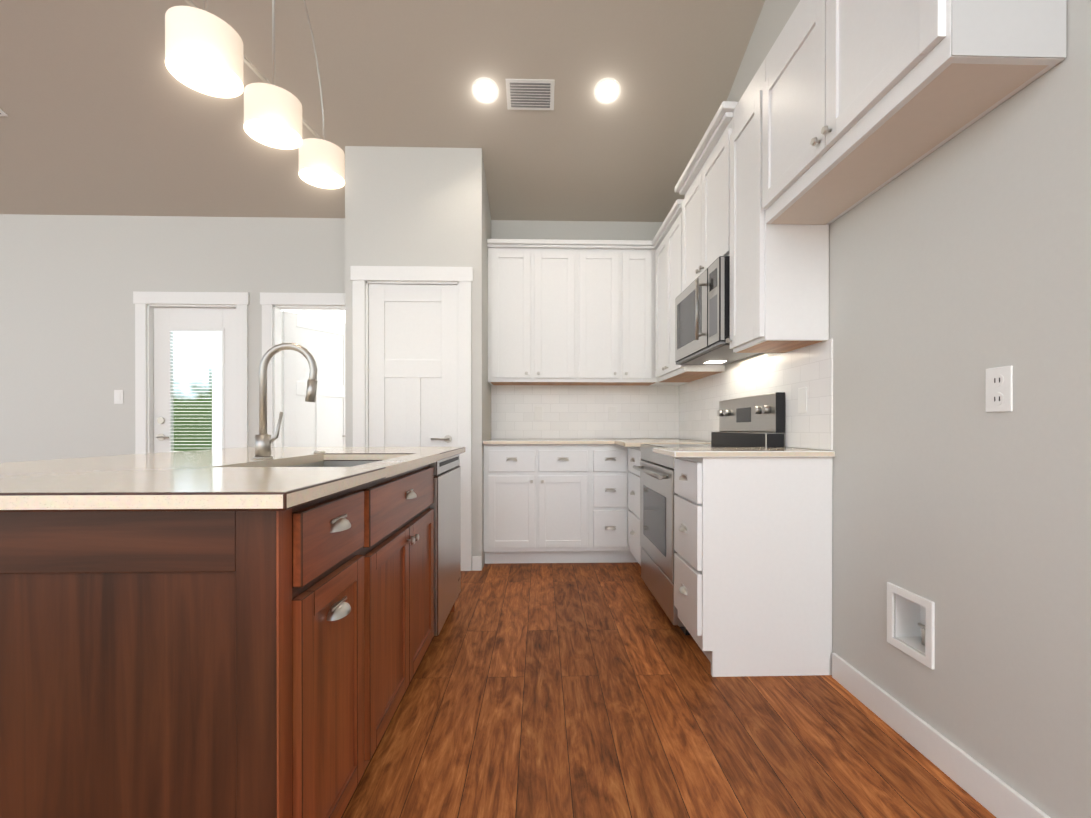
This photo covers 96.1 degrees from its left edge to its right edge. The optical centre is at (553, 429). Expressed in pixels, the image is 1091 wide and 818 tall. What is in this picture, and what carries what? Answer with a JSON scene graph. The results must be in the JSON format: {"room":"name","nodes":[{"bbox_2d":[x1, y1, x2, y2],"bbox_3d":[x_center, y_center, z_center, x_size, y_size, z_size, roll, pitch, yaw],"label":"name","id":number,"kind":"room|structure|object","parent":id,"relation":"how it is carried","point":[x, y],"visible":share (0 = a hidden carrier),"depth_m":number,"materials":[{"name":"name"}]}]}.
{"room":"kitchen","nodes":[
{"label":"kitchen","id":0,"kind":"room"},
{"bbox_2d":[209,310,344,448],"bbox_3d":[-1.985,-0.507,5.522,2.030,3.000,2.580,0,0,-2],"label":"wall","id":1,"kind":"structure","parent":0,"point":[336,315],"depth_m":4.21,"materials":[{"name":"white paint"}]},
{"bbox_2d":[281,311,344,446],"bbox_3d":[-2.143,-0.017,4.523,0.101,2.010,0.700,0,0,30],"label":"hall door","id":2,"kind":"structure","parent":1,"relation":"in","point":[319,421],"depth_m":4.47,"materials":[{"name":"white wood"}]},
{"bbox_2d":[0,214,678,462],"bbox_3d":[-3.228,-1.653,4.134,8.606,5.300,0.120,0,0,-2],"label":"wall","id":3,"kind":"structure","parent":0,"point":[70,285],"depth_m":4.06,"materials":[{"name":"paint"}]},
{"bbox_2d":[114,390,122,403],"bbox_3d":[-3.609,-0.269,4.062,0.072,0.116,0.008,0,0,-2],"label":"light switch","id":4,"kind":"object","parent":3,"relation":"attached to","point":[118,396],"visible":1,"depth_m":4.06,"materials":[{"name":"white plastic"}]},
{"bbox_2d":[133,292,249,453],"bbox_3d":[-3.011,-0.071,4.124,0.934,2.135,0.122,0,0,-2],"label":"door frame","id":5,"kind":"structure","parent":3,"relation":"attached to","point":[145,303],"depth_m":4.07,"materials":[{"name":"white wood"}]},
{"bbox_2d":[154,308,235,452],"bbox_3d":[-3.011,-0.016,4.120,0.706,2.010,0.100,0,0,-2],"label":"exterior door","id":6,"kind":"structure","parent":3,"relation":"in","point":[168,322],"depth_m":4.13,"materials":[{"name":"white wood"}]},
{"bbox_2d":[260,292,344,446],"bbox_3d":[-1.981,-0.071,4.153,0.934,2.135,0.122,0,0,-2],"label":"door frame","id":7,"kind":"structure","parent":3,"relation":"attached to","point":[272,304],"depth_m":4.09,"materials":[{"name":"white wood"}]},
{"bbox_2d":[487,240,542,384],"bbox_3d":[-0.313,-0.907,3.994,0.422,1.070,0.323,0,0,-2],"label":"upper cabinet","id":8,"kind":"object","parent":3,"relation":"attached to","point":[515,271],"depth_m":3.84,"materials":[{"name":"white wood"}]},
{"bbox_2d":[543,244,586,384],"bbox_3d":[0.002,-0.907,4.003,0.492,1.070,0.323,0,0,-2],"label":"upper cabinet","id":9,"kind":"object","parent":3,"relation":"attached to","point":[564,265],"depth_m":3.85,"materials":[{"name":"white wood"}]},
{"bbox_2d":[491,385,678,438],"bbox_3d":[0.265,-0.148,4.172,1.590,0.454,0.007,0,0,-2],"label":"tile backsplash","id":10,"kind":"structure","parent":3,"relation":"attached to","point":[569,411],"depth_m":4.17,"materials":[{"name":"white tile"}]},
{"bbox_2d":[587,244,626,384],"bbox_3d":[0.346,-0.907,4.013,0.486,1.070,0.323,0,0,-2],"label":"upper cabinet","id":11,"kind":"object","parent":3,"relation":"attached to","point":[598,255],"depth_m":3.86,"materials":[{"name":"white wood"}]},
{"bbox_2d":[611,240,654,385],"bbox_3d":[0.631,-0.907,3.989,0.362,1.070,0.387,0,0,-2],"label":"upper cabinet","id":12,"kind":"object","parent":3,"relation":"attached to","point":[632,261],"depth_m":3.86,"materials":[{"name":"white wood"}]},
{"bbox_2d":[0,0,764,221],"bbox_3d":[-3.053,-2.934,0.564,8.756,2.440,7.320,0,0,-2],"label":"ceiling","id":13,"kind":"structure","parent":0,"point":[105,110],"depth_m":3.12,"materials":[{"name":"paint"}]},
{"bbox_2d":[0,109,7,116],"bbox_3d":[-3.800,-2.093,3.015,0.500,0.010,0.360,0,-17,-2],"label":"ceiling vent","id":14,"kind":"object","parent":13,"relation":"in","point":[2,113],"visible":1,"depth_m":3.17,"materials":[{"name":"grey plastic"}]},
{"bbox_2d":[165,0,344,188],"bbox_3d":[-1.014,-1.822,1.783,0.184,1.609,0.947,0,0,-2],"label":"pendant light","id":15,"kind":"object","parent":13,"relation":"hanging from","point":[204,51],"visible":1,"depth_m":1.64,"materials":[{"name":"beige glass"}]},
{"bbox_2d":[472,77,498,103],"bbox_3d":[-0.428,-2.110,3.057,0.170,0.010,0.170,0,-18,-2],"label":"recessed light","id":16,"kind":"object","parent":13,"relation":"in","point":[485,90],"visible":1,"depth_m":3.05,"materials":[{"name":"white"}]},
{"bbox_2d":[505,79,554,109],"bbox_3d":[-0.149,-2.103,3.085,0.300,0.010,0.200,0,-18,-2],"label":"ceiling vent","id":17,"kind":"object","parent":13,"relation":"in","point":[529,94],"visible":1,"depth_m":3.08,"materials":[{"name":"grey plastic"}]},
{"bbox_2d":[594,77,620,103],"bbox_3d":[0.333,-2.114,3.066,0.170,0.010,0.170,0,-17,-2],"label":"recessed light","id":18,"kind":"object","parent":13,"relation":"in","point":[607,90],"visible":1,"depth_m":3.06,"materials":[{"name":"white"}]},
{"bbox_2d":[345,146,490,568],"bbox_3d":[-0.998,-1.652,3.794,0.955,5.300,0.685,0,0,-2],"label":"wall","id":19,"kind":"structure","parent":0,"point":[417,206],"depth_m":3.46,"materials":[{"name":"paint"}]},
{"bbox_2d":[350,266,472,570],"bbox_3d":[-0.997,-0.071,3.494,0.849,2.140,0.122,0,0,-2],"label":"door frame","id":20,"kind":"structure","parent":19,"relation":"attached to","point":[462,277],"depth_m":3.45,"materials":[{"name":"white wood"}]},
{"bbox_2d":[368,284,456,446],"bbox_3d":[-1.004,-0.016,3.457,0.636,2.014,0.091,0,0,-2],"label":"pantry door","id":21,"kind":"structure","parent":19,"relation":"in","point":[412,365],"depth_m":3.47,"materials":[{"name":"white wood"}]},
{"bbox_2d":[341,562,995,817],"bbox_3d":[-3.089,1.034,1.849,8.756,0.060,9.870,0,0,-2],"label":"floor","id":22,"kind":"structure","parent":0,"point":[565,690],"depth_m":1.63,"materials":[{"name":"brown wood"}]},
{"bbox_2d":[0,447,464,817],"bbox_3d":[-1.050,0.565,1.775,1.147,0.878,1.830,0,0,-2],"label":"kitchen island","id":23,"kind":"object","parent":22,"relation":"on","point":[245,632],"depth_m":0.88,"materials":[{"name":"brown wood"}]},
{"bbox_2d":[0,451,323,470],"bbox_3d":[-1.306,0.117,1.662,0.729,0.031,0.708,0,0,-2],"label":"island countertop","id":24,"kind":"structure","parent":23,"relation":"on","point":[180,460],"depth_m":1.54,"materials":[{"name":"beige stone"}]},
{"bbox_2d":[483,439,590,563],"bbox_3d":[-0.131,0.553,3.861,0.778,0.890,0.608,0,0,-2],"label":"base cabinet","id":25,"kind":"object","parent":22,"relation":"on","point":[537,492],"depth_m":3.57,"materials":[{"name":"white wood"}]},
{"bbox_2d":[587,439,626,562],"bbox_3d":[0.403,0.553,3.876,0.291,0.890,0.608,0,0,-2],"label":"base cabinet","id":26,"kind":"object","parent":22,"relation":"on","point":[608,461],"depth_m":3.57,"materials":[{"name":"white wood"}]},
{"bbox_2d":[627,443,730,565],"bbox_3d":[0.820,0.555,3.345,0.553,0.890,0.456,0,0,-2],"label":"base cabinet","id":27,"kind":"object","parent":22,"relation":"on","point":[633,453],"depth_m":3.28,"materials":[{"name":"white wood"}]},
{"bbox_2d":[615,439,710,446],"bbox_3d":[0.770,0.097,3.329,0.653,0.026,0.428,0,0,-2],"label":"countertop","id":28,"kind":"structure","parent":27,"relation":"on","point":[618,442],"depth_m":3.37,"materials":[{"name":"beige stone"}]},
{"bbox_2d":[633,392,784,634],"bbox_3d":[0.801,0.411,2.734,0.605,1.180,0.756,0,0,-2],"label":"range","id":29,"kind":"object","parent":22,"relation":"on","point":[755,421],"visible":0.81,"depth_m":2.61,"materials":[{"name":"silver metal"}]},
{"bbox_2d":[671,451,834,676],"bbox_3d":[0.853,0.558,2.172,0.553,0.890,0.364,0,0,-2],"label":"base cabinet","id":30,"kind":"object","parent":22,"relation":"on","point":[753,562],"depth_m":1.99,"materials":[{"name":"white wood"}]},
{"bbox_2d":[688,0,1090,817],"bbox_3d":[1.248,-1.643,0.688,0.150,5.300,7.320,0,0,-2],"label":"wall","id":31,"kind":"structure","parent":0,"point":[960,262],"depth_m":1.33,"materials":[{"name":"paint"}]},
{"bbox_2d":[655,232,695,383],"bbox_3d":[0.945,-0.906,3.653,0.286,1.070,0.411,0,0,-2],"label":"upper cabinet","id":32,"kind":"object","parent":31,"relation":"attached to","point":[658,243],"depth_m":3.77,"materials":[{"name":"white wood"}]},
{"bbox_2d":[679,164,694,294],"bbox_3d":[0.966,-1.182,2.917,0.286,0.685,0.451,0,0,-2],"label":"upper cabinet","id":33,"kind":"object","parent":31,"relation":"attached to","point":[686,205],"depth_m":3.04,"materials":[{"name":"white wood"}]},
{"bbox_2d":[663,204,724,379],"bbox_3d":[0.954,-0.905,3.321,0.286,1.070,0.481,0,0,-2],"label":"upper cabinet","id":34,"kind":"object","parent":31,"relation":"attached to","point":[671,371],"depth_m":3.41,"materials":[{"name":"white wood"}]},
{"bbox_2d":[695,124,718,278],"bbox_3d":[0.975,-1.181,2.580,0.286,0.685,0.451,0,0,-2],"label":"upper cabinet","id":35,"kind":"object","parent":31,"relation":"attached to","point":[707,166],"depth_m":2.67,"materials":[{"name":"white wood"}]},
{"bbox_2d":[675,256,758,364],"bbox_3d":[0.923,-0.622,2.749,0.376,0.427,0.780,0,0,-2],"label":"over-the-range microwave","id":36,"kind":"object","parent":35,"relation":"attached to","point":[702,317],"visible":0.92,"depth_m":2.57,"materials":[{"name":"silver metal"}]},
{"bbox_2d":[679,339,832,449],"bbox_3d":[1.102,-0.145,3.097,0.007,0.454,2.204,0,0,-2],"label":"tile backsplash","id":37,"kind":"structure","parent":31,"relation":"attached to","point":[689,410],"depth_m":2.37,"materials":[{"name":"white tile"}]},
{"bbox_2d":[719,76,828,352],"bbox_3d":[0.985,-0.962,2.217,0.286,1.190,0.403,0,0,-2],"label":"upper cabinet","id":38,"kind":"object","parent":31,"relation":"attached to","point":[779,277],"depth_m":2.07,"materials":[{"name":"white wood"}]},
{"bbox_2d":[755,0,891,227],"bbox_3d":[0.998,-1.184,1.758,0.286,0.685,0.510,0,0,-2],"label":"upper cabinet","id":39,"kind":"object","parent":31,"relation":"attached to","point":[784,196],"depth_m":1.84,"materials":[{"name":"white wood"}]},
{"bbox_2d":[887,582,934,668],"bbox_3d":[1.187,0.624,1.578,0.098,0.204,0.194,0,0,-2],"label":"outlet box","id":40,"kind":"object","parent":31,"relation":"in","point":[914,621],"visible":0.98,"depth_m":1.63,"materials":[{"name":"white plastic"}]},
{"bbox_2d":[807,0,1066,179],"bbox_3d":[1.009,-1.182,1.360,0.286,0.685,0.513,0,0,-2],"label":"upper cabinet","id":41,"kind":"object","parent":31,"relation":"attached to","point":[840,108],"depth_m":1.29,"materials":[{"name":"white wood"}]},
{"bbox_2d":[832,653,1050,817],"bbox_3d":[1.199,0.960,-0.491,0.014,0.100,4.950,0,0,-2],"label":"baseboard","id":42,"kind":"structure","parent":31,"relation":"attached to","point":[991,792],"depth_m":1.45,"materials":[{"name":"white wood"}]},
{"bbox_2d":[986,366,1012,411],"bbox_3d":[1.153,-0.103,1.271,0.008,0.116,0.072,0,0,-2],"label":"outlet","id":43,"kind":"object","parent":31,"relation":"attached to","point":[999,389],"visible":1,"depth_m":1.26,"materials":[{"name":"white plastic"}]},
{"label":"outside","id":44,"kind":"structure","parent":0,"visible":0},
{"bbox_2d":[173,332,208,450],"bbox_3d":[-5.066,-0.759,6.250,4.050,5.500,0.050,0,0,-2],"label":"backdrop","id":45,"kind":"structure","parent":44,"point":[194,416],"depth_m":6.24,"materials":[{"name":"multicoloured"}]}
]}

